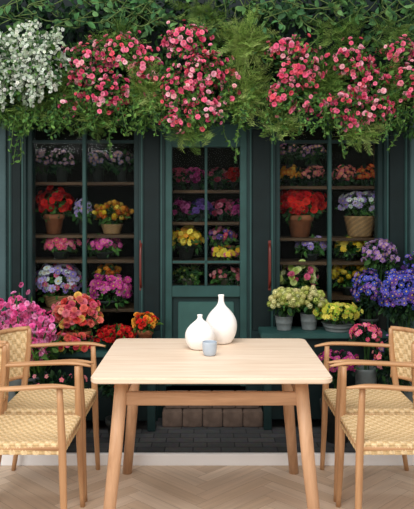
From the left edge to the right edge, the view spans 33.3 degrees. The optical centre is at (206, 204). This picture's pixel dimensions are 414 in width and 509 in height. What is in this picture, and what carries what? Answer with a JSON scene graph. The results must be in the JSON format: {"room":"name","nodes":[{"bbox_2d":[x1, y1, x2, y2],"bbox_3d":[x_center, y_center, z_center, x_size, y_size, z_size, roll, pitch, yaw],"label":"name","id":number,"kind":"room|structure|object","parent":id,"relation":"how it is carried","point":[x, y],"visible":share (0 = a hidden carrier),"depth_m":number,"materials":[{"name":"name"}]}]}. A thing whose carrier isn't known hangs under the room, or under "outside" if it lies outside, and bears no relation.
{"room":"dining room","nodes":[
{"label":"dining room","id":0,"kind":"room"},
{"bbox_2d":[35,126,374,390],"bbox_3d":[0.000,-0.100,5.340,6.000,3.200,0.040,0,0,0],"label":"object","id":1,"kind":"structure","parent":0,"point":[223,158],"depth_m":5.32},
{"bbox_2d":[0,466,413,508],"bbox_3d":[0.090,1.501,1.326,6.181,0.002,5.349,0,0,0],"label":"floor","id":2,"kind":"structure","parent":0,"point":[26,487],"depth_m":3.67,"materials":[{"name":"brown wood"}]},
{"bbox_2d":[0,343,91,508],"bbox_3d":[-0.870,1.095,3.235,0.593,0.815,0.516,0,0,0],"label":"woven armchair","id":3,"kind":"object","parent":2,"relation":"on","point":[19,434],"visible":1,"depth_m":3.22,"materials":[{"name":"wicker"}]},
{"bbox_2d":[0,326,105,501],"bbox_3d":[-0.870,1.095,3.720,0.593,0.815,0.516,0,0,0],"label":"woven armchair","id":4,"kind":"object","parent":2,"relation":"on","point":[17,340],"visible":0.66,"depth_m":3.83,"materials":[{"name":"wicker"}]},
{"bbox_2d":[0,453,413,465],"bbox_3d":[0.000,1.466,3.998,6.000,0.068,0.027,0,0,0],"label":"baseboard","id":5,"kind":"structure","parent":2,"relation":"on","point":[139,459],"depth_m":3.98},
{"bbox_2d":[91,338,331,508],"bbox_3d":[0.020,1.127,3.453,1.060,0.754,0.906,0,0,0],"label":"dining table","id":6,"kind":"object","parent":2,"relation":"on","point":[129,363],"visible":0.98,"depth_m":3.13,"materials":[{"name":"brown wood"}]},
{"bbox_2d":[185,314,214,349],"bbox_3d":[-0.037,0.661,3.615,0.155,0.178,0.155,0,0,-16],"label":"bottle vase","id":7,"kind":"object","parent":6,"relation":"on","point":[199,331],"visible":0.9,"depth_m":3.56,"materials":[{"name":"white ceramic"}]},
{"bbox_2d":[202,340,216,355],"bbox_3d":[0.013,0.715,3.455,0.073,0.069,0.073,0,0,-37],"label":"ceramic cup","id":8,"kind":"object","parent":6,"relation":"on","point":[209,347],"visible":1,"depth_m":3.43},
{"bbox_2d":[206,294,236,343],"bbox_3d":[0.077,0.619,3.770,0.172,0.262,0.172,0,0,44],"label":"bottle vase","id":9,"kind":"object","parent":6,"relation":"on","point":[221,319],"visible":0.91,"depth_m":3.71,"materials":[{"name":"white ceramic"}]},
{"bbox_2d":[314,326,413,501],"bbox_3d":[0.905,1.095,3.720,0.593,0.815,0.516,0,0,0],"label":"woven armchair","id":10,"kind":"object","parent":2,"relation":"on","point":[401,339],"visible":0.83,"depth_m":3.85,"materials":[{"name":"wicker"}]},
{"bbox_2d":[329,361,413,508],"bbox_3d":[0.905,1.095,3.235,0.593,0.815,0.516,0,0,0],"label":"woven armchair","id":11,"kind":"object","parent":2,"relation":"on","point":[368,434],"visible":1,"depth_m":3.19,"materials":[{"name":"brown wood"}]},
{"bbox_2d":[0,0,413,83],"bbox_3d":[-0.014,-1.816,4.830,5.963,2.193,0.120,0,0,0],"label":"wall","id":12,"kind":"structure","parent":0,"point":[67,3],"depth_m":4.77,"materials":[{"name":"plant"}]},
{"bbox_2d":[0,0,413,164],"bbox_3d":[0.017,-0.888,4.470,3.772,1.271,0.531,0,0,0],"label":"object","id":13,"kind":"object","parent":12,"relation":"attached to","point":[296,11],"visible":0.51,"depth_m":4.40,"materials":[{"name":"green plant"}]},
{"bbox_2d":[0,19,73,111],"bbox_3d":[-1.127,-0.860,4.262,0.624,0.569,0.248,0,0,3],"label":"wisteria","id":14,"kind":"object","parent":13,"relation":"attached to","point":[22,64],"visible":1,"depth_m":4.21,"materials":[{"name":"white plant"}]},
{"bbox_2d":[0,0,413,154],"bbox_3d":[0.015,-0.839,4.372,2.714,1.058,0.366,0,0,0],"label":"fern","id":15,"kind":"object","parent":13,"relation":"attached to","point":[252,42],"visible":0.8,"depth_m":4.34,"materials":[{"name":"green plant"}]},
{"bbox_2d":[51,20,413,134],"bbox_3d":[0.198,-0.798,4.340,2.341,0.729,0.252,0,0,0],"label":"climbing rose","id":16,"kind":"object","parent":13,"relation":"attached to","point":[358,92],"visible":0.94,"depth_m":4.30,"materials":[{"name":"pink plant"}]},
{"bbox_2d":[2,92,412,119],"bbox_3d":[0.000,-0.679,4.775,2.975,0.192,0.150,0,0,0],"label":"fascia board","id":17,"kind":"object","parent":12,"relation":"attached to","point":[12,105],"visible":0.02,"depth_m":4.70,"materials":[{"name":"teal paint"}]},
{"bbox_2d":[12,130,403,330],"bbox_3d":[0.007,0.418,4.738,2.673,1.864,0.044,0,0,0],"label":"wall","id":18,"kind":"structure","parent":0,"point":[261,144],"depth_m":4.72,"materials":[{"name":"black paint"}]},
{"bbox_2d":[35,120,134,326],"bbox_3d":[-0.850,0.165,4.800,0.768,1.522,0.100,0,0,0],"label":"window","id":19,"kind":"structure","parent":18,"relation":"in","point":[68,120],"depth_m":4.75,"materials":[{"name":"teal paint"}]},
{"bbox_2d":[281,120,382,302],"bbox_3d":[0.836,0.165,4.800,0.740,1.522,0.100,0,0,0],"label":"window","id":20,"kind":"structure","parent":18,"relation":"in","point":[314,121],"depth_m":4.75,"materials":[{"name":"teal paint"}]},
{"bbox_2d":[66,415,355,452],"bbox_3d":[0.000,1.498,4.386,6.000,0.105,0.748,0,0,0],"label":"pavement","id":21,"kind":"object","parent":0,"point":[182,439],"visible":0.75,"depth_m":4.27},
{"bbox_2d":[0,122,6,311],"bbox_3d":[-1.412,0.424,4.780,0.096,2.040,0.180,0,0,0],"label":"pilaster","id":22,"kind":"object","parent":21,"relation":"on","point":[3,133],"visible":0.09,"depth_m":4.69,"materials":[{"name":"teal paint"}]},
{"bbox_2d":[7,119,26,317],"bbox_3d":[-1.299,0.424,4.795,0.130,2.040,0.150,0,0,0],"label":"pilaster","id":23,"kind":"object","parent":21,"relation":"on","point":[24,137],"visible":0.13,"depth_m":4.72,"materials":[{"name":"teal paint"}]},
{"bbox_2d":[9,127,10,323],"bbox_3d":[-1.342,0.199,4.721,0.010,1.453,0.017,0,0,0],"label":"bead","id":24,"kind":"object","parent":23,"relation":"attached to","point":[9,127],"visible":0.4,"depth_m":4.71,"materials":[{"name":"teal paint"}]},
{"bbox_2d":[22,138,22,312],"bbox_3d":[-1.256,0.199,4.721,0.010,1.453,0.017,0,0,0],"label":"bead","id":25,"kind":"object","parent":23,"relation":"attached to","point":[22,138],"visible":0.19,"depth_m":4.71,"materials":[{"name":"teal paint"}]},
{"bbox_2d":[0,282,65,401],"bbox_3d":[-1.100,0.959,4.187,0.534,0.971,0.401,0,0,8],"label":"flowers","id":26,"kind":"object","parent":21,"relation":"on","point":[43,330],"visible":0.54,"depth_m":4.16,"materials":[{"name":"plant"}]},
{"bbox_2d":[14,368,88,393],"bbox_3d":[-0.936,1.206,4.118,0.467,0.473,0.303,0,0,-7],"label":"flowers","id":27,"kind":"object","parent":21,"relation":"on","point":[58,379],"visible":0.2,"depth_m":4.11,"materials":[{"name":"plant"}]},
{"bbox_2d":[42,343,157,431],"bbox_3d":[-0.820,1.190,4.545,1.020,0.509,0.290,0,0,0],"label":"bench","id":28,"kind":"object","parent":21,"relation":"on","point":[149,413],"visible":0.25,"depth_m":4.43,"materials":[{"name":"teal paint"}]},
{"bbox_2d":[57,330,94,357],"bbox_3d":[-0.871,0.890,4.440,0.354,0.172,0.298,0,0,25],"label":"potted flowers","id":29,"kind":"object","parent":28,"relation":"on","point":[81,336],"visible":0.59,"depth_m":4.36,"materials":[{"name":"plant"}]},
{"bbox_2d":[51,292,103,341],"bbox_3d":[-0.848,0.748,4.520,0.325,0.372,0.288,0,0,-25],"label":"flowering plant","id":30,"kind":"object","parent":28,"relation":"on","point":[72,314],"visible":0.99,"depth_m":4.44,"materials":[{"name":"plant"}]},
{"bbox_2d":[92,323,136,349],"bbox_3d":[-0.599,0.850,4.500,0.291,0.178,0.301,0,0,0],"label":"potted flowers","id":31,"kind":"object","parent":28,"relation":"on","point":[110,336],"visible":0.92,"depth_m":4.43,"materials":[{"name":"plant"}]},
{"bbox_2d":[131,312,162,337],"bbox_3d":[-0.403,0.818,4.544,0.179,0.232,0.216,0,0,-40],"label":"potted flowers","id":32,"kind":"object","parent":28,"relation":"on","point":[145,329],"visible":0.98,"depth_m":4.51,"materials":[{"name":"orange plant"}]},
{"bbox_2d":[98,384,140,443],"bbox_3d":[-0.552,1.193,4.222,0.307,0.500,0.301,0,0,31],"label":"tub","id":33,"kind":"object","parent":21,"relation":"on","point":[107,389],"visible":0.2,"depth_m":4.17,"materials":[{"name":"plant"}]},
{"bbox_2d":[139,119,171,385],"bbox_3d":[-0.353,0.424,4.766,0.226,2.040,0.208,0,0,0],"label":"pilaster","id":34,"kind":"object","parent":21,"relation":"on","point":[157,334],"depth_m":4.72,"materials":[{"name":"teal paint"}]},
{"bbox_2d":[141,130,142,322],"bbox_3d":[-0.444,0.199,4.721,0.010,1.453,0.017,0,0,0],"label":"bead","id":35,"kind":"object","parent":34,"relation":"attached to","point":[141,130],"visible":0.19,"depth_m":4.71,"materials":[{"name":"teal paint"}]},
{"bbox_2d":[161,127,161,337],"bbox_3d":[-0.310,0.199,4.721,0.010,1.453,0.017,0,0,0],"label":"bead","id":36,"kind":"object","parent":34,"relation":"attached to","point":[161,127],"visible":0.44,"depth_m":4.71,"materials":[{"name":"teal paint"}]},
{"bbox_2d":[158,384,166,417],"bbox_3d":[-0.377,1.305,4.785,0.192,0.279,0.170,0,0,0],"label":"plinth","id":37,"kind":"object","parent":21,"relation":"on","point":[161,387],"visible":0.03,"depth_m":4.70,"materials":[{"name":"teal paint"}]},
{"bbox_2d":[162,390,262,426],"bbox_3d":[0.036,1.349,4.600,0.653,0.189,0.200,0,0,0],"label":"step","id":38,"kind":"structure","parent":21,"relation":"on","point":[172,415],"depth_m":4.50,"materials":[{"name":"stone"}]},
{"bbox_2d":[240,119,274,385],"bbox_3d":[0.346,0.424,4.766,0.240,2.040,0.208,0,0,0],"label":"pilaster","id":39,"kind":"object","parent":21,"relation":"on","point":[254,334],"depth_m":4.72,"materials":[{"name":"teal paint"}]},
{"bbox_2d":[172,124,239,147],"bbox_3d":[-0.007,-0.476,4.777,0.466,0.158,0.065,0,0,0],"label":"rail","id":40,"kind":"object","parent":39,"relation":"attached to","point":[218,141],"visible":0.45,"depth_m":4.75,"materials":[{"name":"teal paint"}]},
{"bbox_2d":[172,285,239,296],"bbox_3d":[-0.007,0.593,4.777,0.466,0.075,0.065,0,0,0],"label":"rail","id":41,"kind":"object","parent":39,"relation":"attached to","point":[177,290],"visible":0.98,"depth_m":4.75,"materials":[{"name":"teal paint"}]},
{"bbox_2d":[205,147,206,285],"bbox_3d":[-0.007,0.079,4.777,0.018,0.953,0.045,0,0,0],"label":"mullion","id":42,"kind":"object","parent":41,"relation":"on","point":[205,147],"visible":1,"depth_m":4.75,"materials":[{"name":"teal paint"}]},
{"bbox_2d":[172,384,239,385],"bbox_3d":[-0.007,1.117,4.780,0.466,0.247,0.060,0,0,0],"label":"rail","id":43,"kind":"object","parent":39,"relation":"attached to","point":[172,384],"visible":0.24,"depth_m":4.75,"materials":[{"name":"teal paint"}]},
{"bbox_2d":[178,302,233,337],"bbox_3d":[-0.007,0.816,4.768,0.384,0.302,0.025,0,0,0],"label":"panel","id":44,"kind":"object","parent":43,"relation":"attached to","point":[188,312],"depth_m":4.75,"materials":[{"name":"teal paint"}]},
{"bbox_2d":[172,297,239,337],"bbox_3d":[-0.007,0.812,4.785,0.466,0.363,0.030,0,0,0],"label":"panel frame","id":45,"kind":"object","parent":43,"relation":"on","point":[175,300],"visible":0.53,"depth_m":4.77,"materials":[{"name":"teal paint"}]},
{"bbox_2d":[172,260,239,262],"bbox_3d":[-0.007,0.392,4.777,0.466,0.017,0.045,0,0,0],"label":"muntin","id":46,"kind":"object","parent":39,"relation":"attached to","point":[173,261],"visible":1,"depth_m":4.76,"materials":[{"name":"teal paint"}]},
{"bbox_2d":[250,128,250,337],"bbox_3d":[0.296,0.199,4.721,0.010,1.453,0.017,0,0,0],"label":"bead","id":47,"kind":"object","parent":39,"relation":"attached to","point":[250,128],"visible":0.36,"depth_m":4.71,"materials":[{"name":"teal paint"}]},
{"bbox_2d":[271,135,272,326],"bbox_3d":[0.444,0.199,4.721,0.010,1.453,0.017,0,0,0],"label":"bead","id":48,"kind":"object","parent":39,"relation":"attached to","point":[271,135],"visible":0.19,"depth_m":4.71,"materials":[{"name":"teal paint"}]},
{"bbox_2d":[258,327,388,429],"bbox_3d":[0.757,1.133,4.560,0.825,0.622,0.260,0,0,0],"label":"bench","id":49,"kind":"object","parent":21,"relation":"on","point":[320,335],"visible":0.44,"depth_m":4.46,"materials":[{"name":"teal paint"}]},
{"bbox_2d":[267,286,300,330],"bbox_3d":[0.509,0.673,4.556,0.225,0.297,0.222,0,0,29],"label":"pot","id":50,"kind":"object","parent":49,"relation":"on","point":[285,296],"visible":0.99,"depth_m":4.51,"materials":[{"name":"green plant"}]},
{"bbox_2d":[295,285,327,329],"bbox_3d":[0.678,0.675,4.580,0.244,0.293,0.240,0,0,0],"label":"pot","id":51,"kind":"object","parent":49,"relation":"on","point":[307,294],"visible":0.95,"depth_m":4.53,"materials":[{"name":"green plant"}]},
{"bbox_2d":[312,301,362,332],"bbox_3d":[0.859,0.726,4.553,0.322,0.191,0.293,0,0,-28],"label":"potted plant","id":52,"kind":"object","parent":49,"relation":"on","point":[333,322],"visible":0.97,"depth_m":4.47,"materials":[{"name":"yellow plant"}]},
{"bbox_2d":[350,268,383,324],"bbox_3d":[1.062,0.625,4.565,0.243,0.393,0.274,0,0,0],"label":"pot","id":53,"kind":"object","parent":49,"relation":"on","point":[365,282],"visible":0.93,"depth_m":4.51,"materials":[{"name":"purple plant"}]},
{"bbox_2d":[361,238,400,329],"bbox_3d":[1.151,0.521,4.595,0.261,0.601,0.293,0,0,12],"label":"shrub","id":54,"kind":"object","parent":49,"relation":"on","point":[379,256],"visible":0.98,"depth_m":4.54,"materials":[{"name":"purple plant"}]},
{"bbox_2d":[317,349,360,443],"bbox_3d":[0.794,1.165,4.252,0.290,0.556,0.284,0,0,-28],"label":"tub","id":55,"kind":"object","parent":21,"relation":"on","point":[330,438],"visible":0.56,"depth_m":4.19,"materials":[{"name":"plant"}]},
{"bbox_2d":[348,321,383,384],"bbox_3d":[0.985,1.080,4.300,0.214,0.725,0.250,0,0,0],"label":"pot","id":56,"kind":"object","parent":21,"relation":"on","point":[367,374],"visible":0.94,"depth_m":4.26,"materials":[{"name":"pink plant"}]},
{"bbox_2d":[369,334,411,393],"bbox_3d":[1.171,1.108,4.200,0.323,0.669,0.324,0,0,-37],"label":"shrub","id":57,"kind":"object","parent":21,"relation":"on","point":[377,355],"visible":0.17,"depth_m":4.18,"materials":[{"name":"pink plant"}]},
{"bbox_2d":[373,269,413,402],"bbox_3d":[1.226,0.922,4.354,0.343,1.043,0.308,0,0,-10],"label":"pot","id":58,"kind":"object","parent":21,"relation":"on","point":[397,296],"visible":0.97,"depth_m":4.29,"materials":[{"name":"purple plant"}]},
{"bbox_2d":[383,119,408,349],"bbox_3d":[1.292,0.424,4.795,0.171,2.040,0.150,0,0,0],"label":"pilaster","id":59,"kind":"object","parent":21,"relation":"on","point":[385,141],"visible":0.03,"depth_m":4.72,"materials":[{"name":"teal paint"}]},
{"bbox_2d":[387,133,387,340],"bbox_3d":[1.229,0.199,4.721,0.010,1.453,0.017,0,0,0],"label":"bead","id":60,"kind":"object","parent":59,"relation":"attached to","point":[387,133],"visible":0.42,"depth_m":4.71,"materials":[{"name":"teal paint"}]},
{"bbox_2d":[405,137,406,326],"bbox_3d":[1.355,0.199,4.721,0.010,1.453,0.017,0,0,0],"label":"bead","id":61,"kind":"object","parent":59,"relation":"attached to","point":[405,137],"visible":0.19,"depth_m":4.71,"materials":[{"name":"teal paint"}]},
{"bbox_2d":[401,251,413,274],"bbox_3d":[1.407,0.867,4.508,0.303,1.153,0.302,0,0,0],"label":"pot","id":62,"kind":"object","parent":21,"relation":"on","point":[410,259],"visible":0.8,"depth_m":4.50,"materials":[{"name":"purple plant"}]},
{"bbox_2d":[409,117,413,328],"bbox_3d":[1.433,0.424,4.780,0.110,2.040,0.180,0,0,0],"label":"pilaster","id":63,"kind":"object","parent":21,"relation":"on","point":[411,143],"visible":0.13,"depth_m":4.69,"materials":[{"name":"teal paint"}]},
{"bbox_3d":[-0.850,1.212,4.800,0.768,0.464,0.100,0,0,0],"label":"riser","id":64,"kind":"object","parent":21,"relation":"on","visible":0},
{"bbox_3d":[-0.850,0.953,4.785,0.768,0.055,0.130,0,0,0],"label":"frame","id":65,"kind":"object","parent":64,"relation":"on","visible":0},
{"bbox_2d":[27,125,34,312],"bbox_3d":[-1.217,0.185,4.800,0.034,1.480,0.100,0,0,0],"label":"frame","id":66,"kind":"object","parent":65,"relation":"on","point":[30,146],"visible":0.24,"depth_m":4.75,"materials":[{"name":"teal paint"}]},
{"bbox_2d":[32,140,133,143],"bbox_3d":[-0.850,-0.435,4.777,0.699,0.021,0.045,0,0,0],"label":"bar","id":67,"kind":"object","parent":66,"relation":"attached to","point":[33,141],"visible":0.95,"depth_m":4.76,"materials":[{"name":"teal paint"}]},
{"bbox_2d":[134,127,138,337],"bbox_3d":[-0.483,0.185,4.800,0.034,1.480,0.100,0,0,0],"label":"frame","id":68,"kind":"object","parent":65,"relation":"on","point":[136,137],"visible":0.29,"depth_m":4.75,"materials":[{"name":"teal paint"}]},
{"bbox_3d":[0.836,1.212,4.800,0.740,0.464,0.100,0,0,0],"label":"riser","id":69,"kind":"object","parent":21,"relation":"on","visible":0},
{"bbox_3d":[0.836,0.953,4.785,0.740,0.055,0.130,0,0,0],"label":"frame","id":70,"kind":"object","parent":69,"relation":"on","visible":0},
{"bbox_2d":[275,129,279,326],"bbox_3d":[0.483,0.185,4.800,0.034,1.480,0.100,0,0,0],"label":"frame","id":71,"kind":"object","parent":70,"relation":"on","point":[277,146],"visible":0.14,"depth_m":4.75,"materials":[{"name":"teal paint"}]},
{"bbox_2d":[280,140,377,143],"bbox_3d":[0.836,-0.435,4.777,0.672,0.021,0.045,0,0,0],"label":"bar","id":72,"kind":"object","parent":71,"relation":"attached to","point":[282,141],"visible":0.84,"depth_m":4.76,"materials":[{"name":"teal paint"}]},
{"bbox_2d":[375,124,382,307],"bbox_3d":[1.189,0.185,4.800,0.034,1.480,0.100,0,0,0],"label":"frame","id":73,"kind":"object","parent":70,"relation":"on","point":[378,147],"visible":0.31,"depth_m":4.75,"materials":[{"name":"teal paint"}]},
{"bbox_3d":[0.000,1.495,5.110,6.000,0.050,0.420,0,0,0],"label":"floor","id":74,"kind":"structure","parent":0,"visible":0},
{"bbox_2d":[35,182,133,311],"bbox_3d":[-0.893,0.475,5.090,0.871,1.989,0.320,0,0,0],"label":"shelving unit","id":75,"kind":"object","parent":74,"relation":"on","point":[129,307],"visible":0.08,"depth_m":4.93,"materials":[{"name":"brown wood"}]},
{"bbox_2d":[35,147,54,181],"bbox_3d":[-1.200,-0.294,5.055,0.242,0.256,0.228,0,0,-25],"label":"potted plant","id":76,"kind":"object","parent":75,"relation":"on","point":[41,170],"visible":0.78,"depth_m":5.00,"materials":[{"name":"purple plant"}]},
{"bbox_2d":[35,185,73,233],"bbox_3d":[-1.118,0.031,5.028,0.298,0.362,0.305,0,0,0],"label":"potted plant","id":77,"kind":"object","parent":75,"relation":"on","point":[53,202],"visible":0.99,"depth_m":4.99,"materials":[{"name":"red plant"}]},
{"bbox_2d":[35,258,81,307],"bbox_3d":[-1.075,0.568,5.030,0.393,0.369,0.313,0,0,14],"label":"flowering plant","id":78,"kind":"object","parent":75,"relation":"on","point":[72,277],"visible":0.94,"depth_m":4.96,"materials":[{"name":"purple plant"}]},
{"bbox_2d":[40,237,81,258],"bbox_3d":[-1.057,0.299,5.044,0.273,0.180,0.272,0,0,-44],"label":"potted flowers","id":79,"kind":"object","parent":75,"relation":"on","point":[58,247],"visible":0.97,"depth_m":4.98,"materials":[{"name":"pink plant"}]},
{"bbox_2d":[44,148,79,181],"bbox_3d":[-1.055,-0.290,5.045,0.233,0.248,0.226,0,0,0],"label":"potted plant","id":80,"kind":"object","parent":75,"relation":"on","point":[62,164],"visible":0.98,"depth_m":5.00,"materials":[{"name":"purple plant"}]},
{"bbox_2d":[70,197,92,233],"bbox_3d":[-0.899,0.075,5.032,0.183,0.273,0.193,0,0,0],"label":"potted plant","id":81,"kind":"object","parent":75,"relation":"on","point":[78,211],"visible":0.73,"depth_m":5.01,"materials":[{"name":"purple plant"}]},
{"bbox_2d":[87,149,113,181],"bbox_3d":[-0.789,-0.285,5.033,0.241,0.238,0.279,0,0,0],"label":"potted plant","id":82,"kind":"object","parent":75,"relation":"on","point":[97,160],"visible":0.91,"depth_m":5.00,"materials":[{"name":"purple plant"}]},
{"bbox_2d":[87,233,123,258],"bbox_3d":[-0.754,0.295,5.041,0.305,0.189,0.291,0,0,-39],"label":"potted flowers","id":83,"kind":"object","parent":75,"relation":"on","point":[104,248],"visible":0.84,"depth_m":4.99,"materials":[{"name":"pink plant"}]},
{"bbox_2d":[91,263,121,300],"bbox_3d":[-0.731,0.577,5.036,0.224,0.321,0.226,0,0,0],"label":"potted flowers","id":84,"kind":"object","parent":75,"relation":"on","point":[112,269],"visible":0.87,"depth_m":5.01,"materials":[{"name":"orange plant"}]},
{"bbox_2d":[87,273,131,310],"bbox_3d":[-0.699,0.624,4.982,0.349,0.274,0.303,0,0,-30],"label":"flowering plant","id":85,"kind":"object","parent":75,"relation":"on","point":[120,287],"visible":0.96,"depth_m":4.92,"materials":[{"name":"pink plant"}]},
{"bbox_2d":[92,199,133,233],"bbox_3d":[-0.679,0.083,5.042,0.302,0.256,0.309,0,0,0],"label":"potted plant","id":86,"kind":"object","parent":75,"relation":"on","point":[101,210],"visible":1,"depth_m":4.99,"materials":[{"name":"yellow plant"}]},
{"bbox_2d":[106,147,133,181],"bbox_3d":[-0.616,-0.293,5.037,0.251,0.255,0.247,0,0,-33],"label":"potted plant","id":87,"kind":"object","parent":75,"relation":"on","point":[123,161],"visible":0.97,"depth_m":5.00,"materials":[{"name":"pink plant"}]},
{"bbox_2d":[172,190,239,285],"bbox_3d":[-0.007,0.504,5.090,0.678,1.932,0.320,0,0,0],"label":"shelving unit","id":88,"kind":"object","parent":74,"relation":"on","point":[173,191],"visible":0.02,"depth_m":4.93,"materials":[{"name":"brown wood"}]},
{"bbox_2d":[172,167,189,189],"bbox_3d":[-0.217,-0.186,5.042,0.193,0.178,0.197,0,0,-35],"label":"bouquet","id":89,"kind":"object","parent":88,"relation":"on","point":[178,183],"visible":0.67,"depth_m":5.00,"materials":[{"name":"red plant"}]},
{"bbox_2d":[172,197,190,221],"bbox_3d":[-0.191,0.035,5.038,0.209,0.189,0.217,0,0,0],"label":"bouquet","id":90,"kind":"object","parent":88,"relation":"on","point":[180,210],"visible":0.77,"depth_m":5.00,"materials":[{"name":"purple plant"}]},
{"bbox_2d":[172,225,204,259],"bbox_3d":[-0.166,0.268,5.044,0.300,0.257,0.325,0,0,0],"label":"potted flowers","id":91,"kind":"object","parent":88,"relation":"on","point":[188,238],"visible":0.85,"depth_m":4.98,"materials":[{"name":"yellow plant"}]},
{"bbox_2d":[172,264,208,284],"bbox_3d":[-0.134,0.512,5.035,0.257,0.177,0.274,0,0,-41],"label":"potted plant","id":92,"kind":"object","parent":88,"relation":"on","point":[190,279],"visible":0.96,"depth_m":5.00,"materials":[{"name":"green plant"}]},
{"bbox_2d":[181,167,209,189],"bbox_3d":[-0.071,-0.189,5.037,0.217,0.198,0.212,0,0,16],"label":"bouquet","id":93,"kind":"object","parent":88,"relation":"on","point":[195,181],"visible":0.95,"depth_m":4.99,"materials":[{"name":"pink plant"}]},
{"bbox_2d":[185,198,214,221],"bbox_3d":[-0.050,0.046,5.054,0.227,0.196,0.239,0,0,0],"label":"bouquet","id":94,"kind":"object","parent":88,"relation":"on","point":[197,212],"visible":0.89,"depth_m":5.00,"materials":[{"name":"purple plant"}]},
{"bbox_2d":[203,167,230,189],"bbox_3d":[0.078,-0.191,5.041,0.216,0.184,0.218,0,0,0],"label":"bouquet","id":95,"kind":"object","parent":88,"relation":"on","point":[217,182],"visible":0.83,"depth_m":5.00,"materials":[{"name":"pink plant"}]},
{"bbox_2d":[210,198,233,221],"bbox_3d":[0.110,0.049,5.037,0.211,0.195,0.254,0,0,0],"label":"bouquet","id":96,"kind":"object","parent":88,"relation":"on","point":[222,211],"visible":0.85,"depth_m":4.98,"materials":[{"name":"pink plant"}]},
{"bbox_2d":[207,225,238,259],"bbox_3d":[0.114,0.271,5.027,0.232,0.251,0.280,0,0,0],"label":"bouquet","id":97,"kind":"object","parent":88,"relation":"on","point":[226,236],"visible":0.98,"depth_m":4.99,"materials":[{"name":"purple plant"}]},
{"bbox_2d":[209,266,239,284],"bbox_3d":[0.132,0.528,5.026,0.232,0.164,0.295,0,0,0],"label":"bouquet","id":98,"kind":"object","parent":88,"relation":"on","point":[222,273],"visible":1,"depth_m":4.99,"materials":[{"name":"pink plant"}]},
{"bbox_2d":[211,245,239,264],"bbox_3d":[0.157,0.356,5.032,0.257,0.166,0.269,0,0,0],"label":"flowers","id":99,"kind":"object","parent":88,"relation":"on","point":[231,252],"visible":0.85,"depth_m":4.96,"materials":[{"name":"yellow plant"}]},
{"bbox_2d":[223,166,239,189],"bbox_3d":[0.207,-0.188,5.035,0.206,0.199,0.199,0,0,-43],"label":"bouquet","id":100,"kind":"object","parent":88,"relation":"on","point":[234,176],"visible":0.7,"depth_m":4.99,"materials":[{"name":"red plant"}]},
{"bbox_2d":[225,199,239,221],"bbox_3d":[0.221,0.042,5.041,0.231,0.182,0.219,0,0,-39],"label":"bouquet","id":101,"kind":"object","parent":88,"relation":"on","point":[236,209],"visible":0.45,"depth_m":4.98,"materials":[{"name":"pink plant"}]},
{"bbox_2d":[280,144,374,299],"bbox_3d":[0.868,0.490,5.090,0.835,1.961,0.320,0,0,0],"label":"shelving unit","id":102,"kind":"object","parent":74,"relation":"on","point":[336,295],"visible":0.12,"depth_m":4.93,"materials":[{"name":"brown wood"}]},
{"bbox_2d":[280,164,307,190],"bbox_3d":[0.610,-0.196,5.046,0.254,0.203,0.236,0,0,-38],"label":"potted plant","id":103,"kind":"object","parent":102,"relation":"on","point":[294,174],"visible":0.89,"depth_m":4.98,"materials":[{"name":"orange plant"}]},
{"bbox_2d":[280,144,301,185],"bbox_3d":[0.580,-0.304,5.047,0.227,0.334,0.289,0,0,0],"label":"flowers","id":104,"kind":"object","parent":103,"relation":"in","point":[291,149],"visible":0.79,"depth_m":5.00,"materials":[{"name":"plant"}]},
{"bbox_2d":[280,259,319,288],"bbox_3d":[0.649,0.532,5.038,0.329,0.283,0.299,0,0,0],"label":"pot","id":105,"kind":"object","parent":102,"relation":"on","point":[306,273],"visible":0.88,"depth_m":4.97,"materials":[{"name":"green plant"}]},
{"bbox_2d":[280,189,326,236],"bbox_3d":[0.678,0.046,5.050,0.418,0.374,0.318,0,0,0],"label":"potted plant","id":106,"kind":"object","parent":102,"relation":"on","point":[307,202],"visible":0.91,"depth_m":4.96,"materials":[{"name":"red plant"}]},
{"bbox_2d":[294,233,326,260],"bbox_3d":[0.760,0.304,5.049,0.256,0.198,0.242,0,0,-42],"label":"pot","id":107,"kind":"object","parent":102,"relation":"on","point":[311,251],"visible":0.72,"depth_m":5.00,"materials":[{"name":"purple plant"}]},
{"bbox_2d":[298,161,326,185],"bbox_3d":[0.761,-0.213,5.039,0.251,0.212,0.254,0,0,0],"label":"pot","id":108,"kind":"object","parent":102,"relation":"on","point":[318,172],"visible":0.94,"depth_m":4.99,"materials":[{"name":"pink plant"}]},
{"bbox_2d":[298,144,326,177],"bbox_3d":[0.771,-0.303,5.040,0.215,0.332,0.243,0,0,33],"label":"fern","id":109,"kind":"object","parent":108,"relation":"in","point":[315,154],"visible":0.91,"depth_m":5.01,"materials":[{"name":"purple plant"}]},
{"bbox_2d":[332,164,361,190],"bbox_3d":[1.001,-0.201,5.031,0.249,0.209,0.251,0,0,0],"label":"potted flowers","id":110,"kind":"object","parent":102,"relation":"on","point":[341,176],"visible":0.95,"depth_m":4.99,"materials":[{"name":"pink plant"}]},
{"bbox_2d":[333,235,364,260],"bbox_3d":[1.040,0.313,5.042,0.245,0.200,0.239,0,0,0],"label":"pot","id":111,"kind":"object","parent":102,"relation":"on","point":[349,255],"visible":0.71,"depth_m":5.00,"materials":[{"name":"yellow plant"}]},
{"bbox_2d":[332,260,367,294],"bbox_3d":[1.034,0.528,5.052,0.289,0.250,0.317,0,0,0],"label":"pot","id":112,"kind":"object","parent":102,"relation":"on","point":[344,274],"visible":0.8,"depth_m":5.00,"materials":[{"name":"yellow plant"}]},
{"bbox_2d":[335,190,374,237],"bbox_3d":[1.126,0.061,5.039,0.322,0.343,0.331,0,0,40],"label":"potted plant","id":113,"kind":"object","parent":102,"relation":"on","point":[361,225],"visible":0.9,"depth_m":4.96,"materials":[{"name":"beige wicker"}]},
{"bbox_2d":[354,162,374,185],"bbox_3d":[1.170,-0.208,5.031,0.228,0.206,0.261,0,0,0],"label":"potted flowers","id":114,"kind":"object","parent":102,"relation":"on","point":[364,179],"visible":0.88,"depth_m":4.98,"materials":[{"name":"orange plant"}]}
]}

